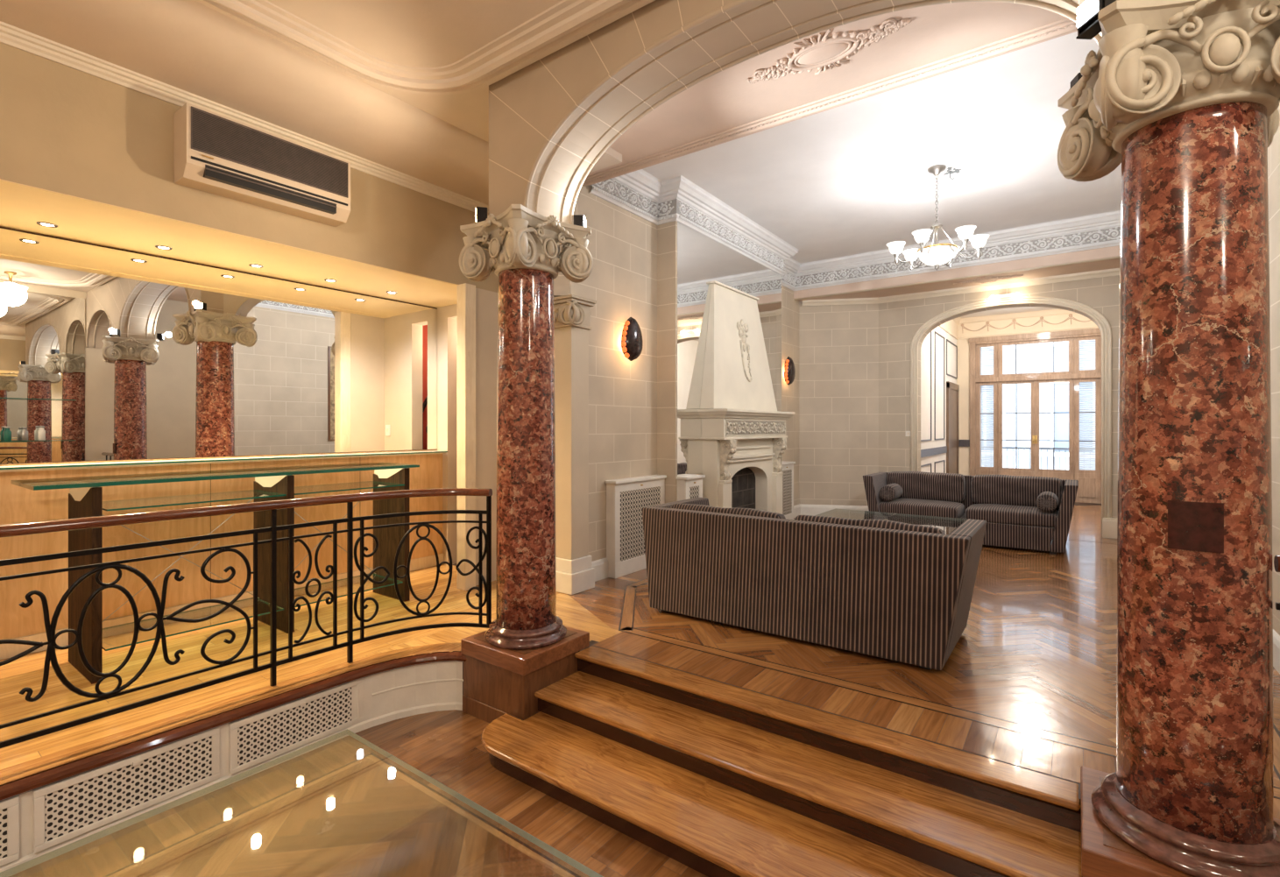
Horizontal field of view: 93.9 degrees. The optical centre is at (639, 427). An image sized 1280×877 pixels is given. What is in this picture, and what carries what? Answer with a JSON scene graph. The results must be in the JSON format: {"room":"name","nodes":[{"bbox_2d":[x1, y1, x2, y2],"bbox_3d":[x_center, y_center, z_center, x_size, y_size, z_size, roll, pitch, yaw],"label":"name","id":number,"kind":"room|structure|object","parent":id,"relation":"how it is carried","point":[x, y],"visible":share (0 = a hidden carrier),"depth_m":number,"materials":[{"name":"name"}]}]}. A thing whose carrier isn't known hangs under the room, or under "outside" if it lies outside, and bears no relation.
{"room":"historic interior","nodes":[
{"label":"historic interior","id":0,"kind":"room"},
{"bbox_2d":[0,226,437,466],"bbox_3d":[-4.415,-0.520,3.077,0.140,1.560,7.750,0,0,36],"label":"wall","id":1,"kind":"structure","parent":0,"point":[0,226],"depth_m":4.44,"materials":[{"name":"brown wood"}]},
{"bbox_2d":[0,226,437,464],"bbox_3d":[-4.364,-0.500,3.018,0.012,1.450,7.715,0,0,36],"label":"wall mirror","id":2,"kind":"object","parent":1,"relation":"attached to","point":[107,353],"visible":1,"depth_m":4.42,"materials":[{"name":"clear mirror"}]},
{"bbox_2d":[0,453,442,639],"bbox_3d":[-4.375,0.828,3.047,0.240,1.125,7.750,0,0,36],"label":"bar counter","id":3,"kind":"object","parent":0,"point":[18,505],"depth_m":4.26,"materials":[{"name":"brown wood"}]},
{"bbox_2d":[210,463,211,599],"bbox_3d":[-3.199,0.770,4.450,0.002,1.020,2.303,0,0,36],"label":"trim","id":4,"kind":"structure","parent":3,"relation":"attached to","point":[210,463],"depth_m":4.45,"materials":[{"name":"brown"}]},
{"bbox_2d":[0,553,443,659],"bbox_3d":[-4.285,1.335,2.963,0.025,0.110,7.720,0,0,36],"label":"baseboard","id":5,"kind":"structure","parent":3,"relation":"attached to","point":[6,650],"depth_m":4.31,"materials":[{"name":"beige wood"}]},
{"bbox_2d":[0,450,447,472],"bbox_3d":[-4.284,0.249,2.949,0.202,0.028,7.700,0,0,36],"label":"ledge","id":6,"kind":"object","parent":3,"relation":"on","point":[112,464],"visible":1,"depth_m":4.30,"materials":[{"name":"brown"}]},
{"bbox_2d":[0,42,498,292],"bbox_3d":[-3.613,-1.890,2.471,0.150,1.320,7.720,0,0,36],"label":"wall","id":7,"kind":"structure","parent":0,"point":[66,130],"depth_m":3.42,"materials":[{"name":"yellow paint"}]},
{"bbox_2d":[0,178,458,307],"bbox_3d":[-4.017,-1.262,2.767,1.148,0.075,7.720,0,0,36],"label":"soffit","id":8,"kind":"object","parent":7,"relation":"attached to","point":[21,205],"visible":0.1,"depth_m":4.02,"materials":[{"name":"paint"}]},
{"bbox_2d":[35,221,58,227],"bbox_3d":[-3.587,-1.227,3.616,0.096,0.006,0.096,0,0,36],"label":"recessed light","id":9,"kind":"object","parent":8,"relation":"attached to","point":[42,223],"visible":1,"depth_m":3.62,"materials":[{"name":"silver metal"}]},
{"bbox_2d":[155,245,172,249],"bbox_3d":[-3.250,-1.227,4.076,0.096,0.006,0.096,0,0,36],"label":"recessed light","id":10,"kind":"object","parent":8,"relation":"attached to","point":[162,247],"visible":1,"depth_m":4.07,"materials":[{"name":"silver metal"}]},
{"bbox_2d":[248,263,263,268],"bbox_3d":[-2.913,-1.227,4.536,0.096,0.006,0.096,0,0,36],"label":"recessed light","id":11,"kind":"object","parent":8,"relation":"attached to","point":[250,265],"visible":1,"depth_m":4.53,"materials":[{"name":"silver metal"}]},
{"bbox_2d":[324,278,337,282],"bbox_3d":[-2.583,-1.227,4.988,0.096,0.006,0.096,0,0,36],"label":"recessed light","id":12,"kind":"object","parent":8,"relation":"attached to","point":[325,279],"visible":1,"depth_m":4.98,"materials":[{"name":"silver metal"}]},
{"bbox_2d":[386,290,396,294],"bbox_3d":[-2.258,-1.227,5.432,0.096,0.006,0.096,0,0,36],"label":"recessed light","id":13,"kind":"object","parent":8,"relation":"attached to","point":[387,292],"visible":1,"depth_m":5.42,"materials":[{"name":"silver metal"}]},
{"bbox_2d":[0,21,488,215],"bbox_3d":[-3.526,-1.950,2.407,0.065,0.090,7.720,0,0,36],"label":"trim","id":14,"kind":"structure","parent":7,"relation":"attached to","point":[12,36],"depth_m":3.51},
{"bbox_2d":[173,102,350,226],"bbox_3d":[-2.380,-1.645,3.842,0.219,0.410,0.950,0,0,36],"label":"air conditioner","id":15,"kind":"object","parent":7,"relation":"attached to","point":[215,153],"visible":1,"depth_m":3.70,"materials":[{"name":"beige plastic"}]},
{"bbox_2d":[192,108,347,196],"bbox_3d":[-2.292,-1.713,3.778,0.002,0.216,0.900,0,0,36],"label":"grille","id":16,"kind":"object","parent":15,"relation":"attached to","point":[215,136],"depth_m":3.73,"materials":[{"name":"black plastic"}]},
{"bbox_2d":[456,282,475,590],"bbox_3d":[-1.500,0.080,5.163,0.120,2.620,0.111,0,0,36],"label":"trim","id":17,"kind":"structure","parent":7,"relation":"attached to","point":[465,293],"depth_m":5.12,"materials":[{"name":"beige wood"}]},
{"bbox_2d":[475,288,498,585],"bbox_3d":[-1.382,0.080,5.384,0.050,2.620,0.384,0,0,36],"label":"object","id":18,"kind":"structure","parent":7,"relation":"attached to","point":[486,301],"depth_m":5.35,"materials":[{"name":"beige paint"}]},
{"bbox_2d":[0,0,622,205],"bbox_3d":[-1.046,-2.115,0.611,6.210,0.270,7.750,0,0,36],"label":"ceiling","id":19,"kind":"structure","parent":0,"point":[192,46],"depth_m":3.32,"materials":[{"name":"paint"}]},
{"bbox_2d":[196,0,655,94],"bbox_3d":[-1.035,-2.081,0.271,4.990,0.062,5.615,0,0,36],"label":"trim","id":20,"kind":"structure","parent":19,"relation":"attached to","point":[566,22],"depth_m":3.24,"materials":[{"name":"paint"}]},
{"bbox_2d":[9,709,707,876],"bbox_3d":[-0.990,1.799,-0.032,5.360,0.101,6.780,0,0,36],"label":"floor","id":21,"kind":"structure","parent":0,"point":[340,808],"depth_m":2.61,"materials":[{"name":"brown"}]},
{"bbox_2d":[0,661,463,872],"bbox_3d":[-3.174,1.600,1.330,0.330,0.300,6.390,0,0,40],"label":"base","id":22,"kind":"object","parent":21,"relation":"on","point":[396,694],"visible":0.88,"depth_m":3.54,"materials":[{"name":"white paint"}]},
{"bbox_2d":[0,795,19,866],"bbox_3d":[-2.635,1.576,2.105,0.034,0.248,0.625,0,0,36],"label":"radiator grille","id":23,"kind":"object","parent":22,"relation":"attached to","point":[9,808],"visible":1,"depth_m":2.33,"materials":[{"name":"white paint"}]},
{"bbox_2d":[33,727,219,853],"bbox_3d":[-2.231,1.576,2.643,0.034,0.248,0.640,0,0,36],"label":"radiator grille","id":24,"kind":"object","parent":22,"relation":"attached to","point":[66,809],"visible":0.97,"depth_m":2.60,"materials":[{"name":"white paint"}]},
{"bbox_2d":[228,678,363,774],"bbox_3d":[-1.808,1.576,3.198,0.034,0.248,0.675,0,0,36],"label":"radiator grille","id":25,"kind":"object","parent":22,"relation":"attached to","point":[254,739],"visible":0.98,"depth_m":3.15,"materials":[{"name":"white paint"}]},
{"bbox_2d":[0,728,603,876],"bbox_3d":[-1.078,1.355,0.470,1.455,0.790,2.485,0,0,36],"label":"floor border","id":26,"kind":"object","parent":21,"relation":"on","point":[12,871],"visible":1,"depth_m":1.51,"materials":[{"name":"grey"}]},
{"bbox_2d":[459,204,593,722],"bbox_3d":[-0.712,0.240,3.743,0.612,3.020,0.612,0,0,42],"label":"marble column","id":27,"kind":"structure","parent":21,"relation":"on","point":[527,648],"depth_m":3.58,"materials":[{"name":"red stone"}]},
{"bbox_2d":[475,206,487,222],"bbox_3d":[-0.979,-1.300,3.691,0.069,0.095,0.104,0,0,-14],"label":"floodlight","id":28,"kind":"object","parent":27,"relation":"on","point":[481,213],"visible":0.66,"depth_m":3.64,"materials":[{"name":"black metal"}]},
{"bbox_2d":[573,214,586,226],"bbox_3d":[-0.385,-1.300,3.826,0.069,0.095,0.104,0,0,1],"label":"floodlight","id":29,"kind":"object","parent":27,"relation":"on","point":[579,220],"visible":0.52,"depth_m":3.78,"materials":[{"name":"black metal"}]},
{"bbox_2d":[480,645,1082,876],"bbox_3d":[0.622,1.569,2.578,3.240,0.361,0.905,0,0,36],"label":"wooden steps","id":30,"kind":"structure","parent":21,"relation":"on","point":[718,779],"depth_m":2.59,"materials":[{"name":"brown wood"}]},
{"bbox_2d":[1057,0,1279,876],"bbox_3d":[1.762,0.241,1.914,0.640,3.014,0.640,0,0,27],"label":"marble column","id":31,"kind":"structure","parent":21,"relation":"on","point":[1184,95],"depth_m":1.77,"materials":[{"name":"red stone"}]},
{"bbox_2d":[1068,72,1082,90],"bbox_3d":[1.713,-1.300,2.290,0.104,0.095,0.069,0,0,11],"label":"floodlight","id":32,"kind":"object","parent":31,"relation":"on","point":[1076,79],"visible":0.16,"depth_m":2.29,"materials":[{"name":"black metal"}]},
{"bbox_2d":[1076,0,1116,39],"bbox_3d":[1.435,-1.300,1.875,0.069,0.095,0.104,0,0,-4],"label":"floodlight","id":33,"kind":"object","parent":31,"relation":"on","point":[1088,25],"visible":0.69,"depth_m":1.88,"materials":[{"name":"black metal"}]},
{"bbox_2d":[437,187,581,565],"bbox_3d":[-1.358,-0.580,5.756,1.910,3.940,0.245,0,0,36],"label":"wall","id":34,"kind":"structure","parent":0,"point":[447,314],"depth_m":6.07,"materials":[{"name":"beige paint"}]},
{"bbox_2d":[553,244,570,297],"bbox_3d":[-0.700,-1.640,4.492,0.280,1.060,1.293,0,0,-3],"label":"wall","id":35,"kind":"structure","parent":0,"point":[562,285],"depth_m":5.01,"materials":[{"name":"paint"}]},
{"bbox_2d":[0,502,1279,819],"bbox_3d":[1.552,1.569,4.998,7.200,0.362,17.900,0,0,36],"label":"floor","id":36,"kind":"structure","parent":0,"point":[1029,682],"depth_m":3.54,"materials":[{"name":"brown wood"}]},
{"bbox_2d":[10,462,419,684],"bbox_3d":[-2.679,0.846,4.111,0.620,1.089,2.210,0,0,36],"label":"console table","id":37,"kind":"object","parent":36,"relation":"on","point":[85,495],"depth_m":4.04,"materials":[{"name":"black wood"}]},
{"bbox_2d":[102,597,283,650],"bbox_3d":[-2.869,1.230,3.810,0.470,0.010,0.920,0,0,36],"label":"glass shelf","id":38,"kind":"object","parent":37,"relation":"attached to","point":[265,601],"depth_m":3.84,"materials":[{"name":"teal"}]},
{"bbox_2d":[102,489,286,511],"bbox_3d":[-2.857,0.455,3.801,0.500,0.010,0.920,0,0,36],"label":"glass shelf","id":39,"kind":"object","parent":37,"relation":"attached to","point":[216,497],"depth_m":3.77,"materials":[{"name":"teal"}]},
{"bbox_2d":[294,573,403,607],"bbox_3d":[-2.320,1.230,4.560,0.470,0.010,0.820,0,0,36],"label":"glass shelf","id":40,"kind":"object","parent":37,"relation":"attached to","point":[378,576],"depth_m":4.78,"materials":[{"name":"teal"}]},
{"bbox_2d":[294,480,404,495],"bbox_3d":[-2.307,0.455,4.551,0.500,0.010,0.820,0,0,36],"label":"glass shelf","id":41,"kind":"object","parent":37,"relation":"attached to","point":[367,484],"depth_m":4.55,"materials":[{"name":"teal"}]},
{"bbox_2d":[0,642,466,801],"bbox_3d":[-3.183,1.418,1.418,0.489,0.064,6.532,0,0,40],"label":"trim","id":42,"kind":"structure","parent":36,"relation":"attached to","point":[32,774],"depth_m":2.85,"materials":[{"name":"brown wood"}]},
{"bbox_2d":[0,487,492,748],"bbox_3d":[-2.100,0.891,2.929,0.367,0.998,2.942,0,0,45],"label":"iron railing","id":43,"kind":"object","parent":42,"relation":"on","point":[127,519],"visible":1,"depth_m":3.11,"materials":[{"name":"black metal"}]},
{"bbox_2d":[553,294,596,594],"bbox_3d":[-0.660,0.141,5.182,0.564,2.498,0.357,0,0,39],"label":"stone pilaster","id":44,"kind":"object","parent":36,"relation":"on","point":[575,573],"visible":0.69,"depth_m":5.06,"materials":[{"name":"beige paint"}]},
{"bbox_2d":[605,474,666,578],"bbox_3d":[-0.024,0.940,5.845,0.133,0.900,0.844,0,0,36],"label":"radiator cover","id":45,"kind":"object","parent":36,"relation":"on","point":[625,498],"visible":0.87,"depth_m":5.67,"materials":[{"name":"white paint"}]},
{"bbox_2d":[620,486,660,561],"bbox_3d":[0.007,0.925,5.832,0.006,0.650,0.670,0,0,36],"label":"grille","id":46,"kind":"object","parent":45,"relation":"attached to","point":[632,499],"depth_m":5.74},
{"bbox_2d":[676,473,705,501],"bbox_3d":[0.527,0.945,6.210,0.135,0.890,0.364,0,0,36],"label":"radiator cover","id":47,"kind":"object","parent":36,"relation":"on","point":[689,486],"visible":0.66,"depth_m":6.12,"materials":[{"name":"white paint"}]},
{"bbox_2d":[689,485,699,498],"bbox_3d":[0.558,0.930,6.196,0.006,0.640,0.190,0,0,36],"label":"grille","id":48,"kind":"object","parent":47,"relation":"attached to","point":[694,490],"depth_m":6.20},
{"bbox_2d":[697,280,794,514],"bbox_3d":[1.312,-0.122,7.082,0.359,3.025,1.850,0,0,36],"label":"fireplace","id":49,"kind":"object","parent":36,"relation":"on","point":[744,437],"visible":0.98,"depth_m":6.94,"materials":[{"name":"stone"}]},
{"bbox_2d":[700,280,777,410],"bbox_3d":[1.213,-0.920,7.105,0.174,1.430,1.678,0,0,36],"label":"hood","id":50,"kind":"object","parent":49,"relation":"attached to","point":[736,375],"depth_m":6.93,"materials":[{"name":"stone"}]},
{"bbox_2d":[697,408,794,419],"bbox_3d":[1.312,-0.152,7.082,0.359,0.105,1.850,0,0,36],"label":"mantel shelf","id":51,"kind":"object","parent":49,"relation":"attached to","point":[705,413],"depth_m":6.63,"materials":[{"name":"stone"}]},
{"bbox_2d":[781,460,795,519],"bbox_3d":[2.036,0.945,8.600,0.203,0.890,0.564,0,0,36],"label":"radiator cover","id":52,"kind":"object","parent":36,"relation":"on","point":[788,467],"visible":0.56,"depth_m":8.62,"materials":[{"name":"white paint"}]},
{"bbox_2d":[781,469,791,515],"bbox_3d":[2.095,0.930,8.566,0.006,0.640,0.390,0,0,36],"label":"grille","id":53,"kind":"object","parent":52,"relation":"attached to","point":[787,473],"depth_m":8.57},
{"bbox_2d":[642,497,986,670],"bbox_3d":[1.146,0.986,4.292,2.246,0.808,0.919,0,0,36],"label":"striped sofa","id":54,"kind":"object","parent":36,"relation":"on","point":[890,590],"visible":1,"depth_m":3.80,"materials":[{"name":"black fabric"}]},
{"bbox_2d":[671,503,785,518],"bbox_3d":[0.628,0.771,4.439,0.940,0.380,0.272,0,0,36],"label":"cushion","id":55,"kind":"object","parent":54,"relation":"on","point":[701,508],"depth_m":4.33,"materials":[{"name":"fabric"}]},
{"bbox_2d":[794,515,945,534],"bbox_3d":[1.441,0.771,3.840,0.941,0.378,0.258,0,0,37],"label":"cushion","id":56,"kind":"object","parent":54,"relation":"on","point":[872,524],"depth_m":3.74,"materials":[{"name":"fabric"}]},
{"bbox_2d":[815,508,967,534],"bbox_3d":[2.406,1.164,5.971,1.350,0.452,1.380,0,0,36],"label":"coffee table","id":57,"kind":"object","parent":36,"relation":"on","point":[948,525],"visible":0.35,"depth_m":6.18,"materials":[{"name":"clear glass"}]},
{"bbox_2d":[862,471,1078,554],"bbox_3d":[4.049,0.986,7.420,2.246,0.808,0.919,0,0,36],"label":"striped sofa","id":58,"kind":"object","parent":36,"relation":"on","point":[1012,515],"visible":0.88,"depth_m":7.18,"materials":[{"name":"black fabric"}]},
{"bbox_2d":[878,483,902,501],"bbox_3d":[3.265,0.840,7.772,0.206,0.206,0.462,0,0,36],"label":"bolster cushion","id":59,"kind":"object","parent":58,"relation":"on","point":[891,491],"visible":1,"depth_m":7.61,"materials":[{"name":"grey fabric"}]},
{"bbox_2d":[878,498,964,517],"bbox_3d":[3.593,1.030,7.631,0.926,0.193,0.684,0,0,36],"label":"seat cushion","id":60,"kind":"object","parent":58,"relation":"on","point":[937,507],"depth_m":7.41,"materials":[{"name":"fabric"}]},
{"bbox_2d":[886,471,965,502],"bbox_3d":[3.754,0.771,7.872,0.941,0.378,0.258,0,0,37],"label":"cushion","id":61,"kind":"object","parent":58,"relation":"on","point":[946,487],"depth_m":7.74,"materials":[{"name":"fabric"}]},
{"bbox_2d":[965,503,1058,527],"bbox_3d":[4.388,1.030,7.049,0.926,0.192,0.684,0,0,36],"label":"seat cushion","id":62,"kind":"object","parent":58,"relation":"on","point":[996,515],"depth_m":6.81,"materials":[{"name":"fabric"}]},
{"bbox_2d":[970,474,1062,508],"bbox_3d":[4.567,0.771,7.273,0.940,0.380,0.272,0,0,36],"label":"cushion","id":63,"kind":"object","parent":58,"relation":"on","point":[1004,490],"depth_m":7.21,"materials":[{"name":"fabric"}]},
{"bbox_2d":[1035,491,1058,512],"bbox_3d":[4.621,0.840,6.779,0.206,0.206,0.462,0,0,36],"label":"bolster cushion","id":64,"kind":"object","parent":58,"relation":"on","point":[1046,501],"visible":1,"depth_m":6.61,"materials":[{"name":"fabric"}]},
{"bbox_2d":[581,184,799,561],"bbox_3d":[0.960,-0.580,7.424,0.140,3.940,5.185,0,0,36],"label":"wall","id":65,"kind":"structure","parent":0,"point":[622,245],"depth_m":5.75,"materials":[{"name":"stone"}]},
{"bbox_2d":[591,557,608,581],"bbox_3d":[-0.429,1.300,5.395,0.045,0.180,0.400,0,0,36],"label":"baseboard","id":66,"kind":"structure","parent":65,"relation":"attached to","point":[601,565],"depth_m":5.46,"materials":[{"name":"white paint"}]},
{"bbox_2d":[621,317,643,360],"bbox_3d":[-0.073,-0.860,5.780,0.130,0.430,0.316,0,0,36],"label":"wall sconce","id":67,"kind":"object","parent":65,"relation":"attached to","point":[632,342],"visible":1,"depth_m":5.71,"materials":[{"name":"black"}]},
{"bbox_2d":[784,356,795,385],"bbox_3d":[2.242,-0.850,8.943,0.130,0.430,0.316,0,0,36],"label":"wall sconce","id":68,"kind":"object","parent":65,"relation":"attached to","point":[789,370],"visible":1,"depth_m":8.87,"materials":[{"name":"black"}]},
{"bbox_2d":[657,220,781,502],"bbox_3d":[1.072,-0.580,7.264,0.230,3.940,2.710,0,0,36],"label":"wall","id":69,"kind":"structure","parent":0,"point":[666,232],"depth_m":6.17,"materials":[{"name":"stone"}]},
{"bbox_2d":[676,221,781,476],"bbox_3d":[1.167,-0.805,7.194,0.006,2.610,2.670,0,0,36],"label":"mirror","id":70,"kind":"object","parent":69,"relation":"attached to","point":[701,260],"visible":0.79,"depth_m":6.48,"materials":[{"name":"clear mirror"}]},
{"bbox_2d":[589,169,1120,290],"bbox_3d":[2.775,-2.290,5.981,4.504,0.360,4.821,0,0,36],"label":"trim","id":71,"kind":"structure","parent":69,"relation":"attached to","point":[639,193],"depth_m":7.23,"materials":[{"name":"paint"}]},
{"bbox_2d":[488,0,1102,224],"bbox_3d":[1.112,-1.725,2.420,4.786,0.950,0.406,0,0,36],"label":"arch","id":72,"kind":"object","parent":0,"point":[551,120],"depth_m":3.22,"materials":[{"name":"paint"}]},
{"bbox_2d":[582,1,1077,185],"bbox_3d":[1.340,-2.349,3.270,5.500,0.402,1.260,0,0,36],"label":"ceiling","id":73,"kind":"structure","parent":0,"point":[723,107],"depth_m":3.70,"materials":[{"name":"paint"}]},
{"bbox_2d":[746,18,911,83],"bbox_3d":[1.057,-2.166,3.452,0.952,0.041,0.362,0,0,36],"label":"cartouche","id":74,"kind":"object","parent":73,"relation":"attached to","point":[826,51],"visible":1,"depth_m":3.42,"materials":[{"name":"paint"}]},
{"bbox_2d":[799,301,878,505],"bbox_3d":[3.093,-0.330,9.447,1.233,3.440,0.700,0,0,36],"label":"wall","id":75,"kind":"structure","parent":0,"point":[839,343],"depth_m":9.32,"materials":[{"name":"stone"}]},
{"bbox_2d":[642,31,1121,263],"bbox_3d":[3.148,-2.510,5.689,5.440,0.080,5.100,0,0,36],"label":"ceiling","id":76,"kind":"structure","parent":0,"point":[853,178],"depth_m":5.59,"materials":[{"name":"white paint"}]},
{"bbox_2d":[886,164,989,270],"bbox_3d":[2.826,-1.982,5.689,0.846,0.975,0.879,0,0,36],"label":"chandelier","id":77,"kind":"object","parent":76,"relation":"hanging from","point":[937,254],"visible":1,"depth_m":5.60,"materials":[{"name":"white glass"}]},
{"bbox_2d":[942,167,961,180],"bbox_3d":[3.010,-2.424,5.738,0.144,0.096,0.181,0,0,14],"label":"ceiling hook","id":78,"kind":"object","parent":76,"relation":"attached to","point":[957,171],"visible":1,"depth_m":5.74,"materials":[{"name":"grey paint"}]},
{"bbox_2d":[920,326,957,473],"bbox_3d":[5.340,-0.480,10.758,0.150,3.740,4.030,0,0,36],"label":"wall","id":79,"kind":"structure","parent":0,"point":[939,349],"depth_m":10.36,"materials":[{"name":"grey paint"}]},
{"bbox_2d":[946,381,959,473],"bbox_3d":[6.153,0.260,11.755,0.045,2.260,1.200,0,0,36],"label":"door","id":80,"kind":"structure","parent":79,"relation":"in","point":[952,390],"depth_m":11.71,"materials":[{"name":"brown wood"}]},
{"bbox_2d":[956,339,969,475],"bbox_3d":[7.918,-0.480,11.411,3.500,3.740,0.230,0,0,36],"label":"wall","id":81,"kind":"structure","parent":79,"relation":"in","point":[963,379],"depth_m":12.24,"materials":[{"name":"beige paint"}]},
{"bbox_2d":[968,328,1101,503],"bbox_3d":[7.664,-0.207,11.504,2.340,3.205,0.180,0,0,36],"label":"french door","id":82,"kind":"structure","parent":81,"relation":"attached to","point":[1089,489],"depth_m":11.48,"materials":[{"name":"brown wood"}]},
{"bbox_2d":[980,346,993,466],"bbox_3d":[7.120,-0.125,12.200,0.320,3.150,0.040,0,0,36],"label":"shutter","id":83,"kind":"object","parent":82,"relation":"attached to","point":[985,444],"visible":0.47,"depth_m":12.21,"materials":[{"name":"white paint"}]},
{"bbox_2d":[1079,339,1095,469],"bbox_3d":[8.427,-0.125,11.243,0.360,3.150,0.040,0,0,36],"label":"shutter","id":84,"kind":"object","parent":82,"relation":"attached to","point":[1084,457],"visible":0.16,"depth_m":11.24,"materials":[{"name":"white paint"}]},
{"bbox_2d":[938,308,1098,339],"bbox_3d":[6.693,-2.020,9.737,3.300,0.420,3.980,0,0,36],"label":"trim","id":85,"kind":"structure","parent":79,"relation":"attached to","point":[1051,320],"depth_m":11.63,"materials":[{"name":"paint"}]},
{"bbox_2d":[793,245,1120,306],"bbox_3d":[4.470,-2.230,8.266,4.650,0.640,0.880,0,0,36],"label":"ceiling","id":86,"kind":"structure","parent":0,"point":[1100,262],"depth_m":8.07,"materials":[{"name":"paint"}]},
{"bbox_2d":[952,274,1023,284],"bbox_3d":[4.655,-1.986,8.019,0.824,0.036,0.315,0,0,36],"label":"cartouche","id":87,"kind":"object","parent":86,"relation":"attached to","point":[992,279],"visible":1,"depth_m":7.99,"materials":[{"name":"paint"}]},
{"bbox_2d":[878,275,1119,534],"bbox_3d":[5.097,-0.330,8.276,3.650,3.440,0.263,0,0,36],"label":"wall","id":88,"kind":"structure","parent":0,"point":[903,325],"depth_m":8.66,"materials":[{"name":"stone"}]},
{"bbox_2d":[793,503,868,517],"bbox_3d":[3.069,1.300,9.180,1.882,0.180,0.534,0,0,-1],"label":"baseboard","id":89,"kind":"structure","parent":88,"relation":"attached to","point":[799,509],"depth_m":9.34,"materials":[{"name":"white paint"}]},
{"bbox_2d":[905,431,910,436],"bbox_3d":[4.017,0.090,8.943,0.080,0.080,0.019,0,0,36],"label":"light switch","id":90,"kind":"object","parent":88,"relation":"attached to","point":[908,433],"visible":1,"depth_m":8.94,"materials":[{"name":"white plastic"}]},
{"bbox_2d":[990,292,1019,299],"bbox_3d":[4.985,-1.795,8.165,0.360,0.060,0.083,0,0,36],"label":"wall spotlight","id":91,"kind":"object","parent":88,"relation":"attached to","point":[1016,294],"visible":1,"depth_m":8.16,"materials":[{"name":"white plastic"}]},
{"bbox_2d":[1101,517,1117,538],"bbox_3d":[5.057,1.265,8.307,2.490,0.250,0.320,0,0,36],"label":"baseboard","id":92,"kind":"structure","parent":88,"relation":"attached to","point":[1109,526],"depth_m":7.50,"materials":[{"name":"beige wood"}]},
{"bbox_2d":[960,306,1058,318],"bbox_3d":[6.752,-2.290,9.818,3.500,0.120,4.180,0,0,36],"label":"ceiling","id":93,"kind":"structure","parent":0,"point":[1009,310],"depth_m":11.48,"materials":[{"name":"beige paint"}]},
{"bbox_2d":[1267,102,1279,635],"bbox_3d":[4.794,-0.580,4.856,0.100,3.940,5.700,0,0,36],"label":"wall","id":94,"kind":"structure","parent":0,"point":[1274,149],"depth_m":3.56,"materials":[{"name":"stone"}]},
{"bbox_2d":[1272,629,1279,673],"bbox_3d":[4.545,1.300,5.101,0.590,0.180,5.600,0,0,36],"label":"baseboard","id":95,"kind":"structure","parent":94,"relation":"attached to","point":[1276,636],"depth_m":3.44,"materials":[{"name":"white paint"}]},
{"bbox_3d":[8.171,1.525,11.926,4.300,0.150,0.900,0,0,36],"label":"floor","id":96,"kind":"structure","parent":0,"visible":0},
{"bbox_2d":[985,446,1095,470],"bbox_3d":[8.380,0.930,12.201,4.112,1.040,0.030,0,0,36],"label":"balcony railing","id":97,"kind":"object","parent":96,"relation":"on","point":[1007,448],"visible":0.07,"depth_m":12.40,"materials":[{"name":"silver metal"}]},
{"bbox_3d":[2.523,1.570,1.407,1.270,0.360,0.350,0,0,36],"label":"kerb","id":98,"kind":"object","parent":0,"visible":0},
{"bbox_2d":[1273,554,1279,609],"bbox_3d":[2.487,0.890,1.426,1.350,1.000,0.052,0,0,36],"label":"iron railing","id":99,"kind":"object","parent":98,"relation":"on","point":[1276,559],"visible":0.76,"depth_m":1.82,"materials":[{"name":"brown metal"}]},
{"label":"outside","id":100,"kind":"structure","parent":0,"visible":0},
{"bbox_2d":[981,339,1095,470],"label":"window","id":101,"kind":"structure","parent":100,"point":[1033,357],"depth_m":19.94,"materials":[{"name":"glass"}]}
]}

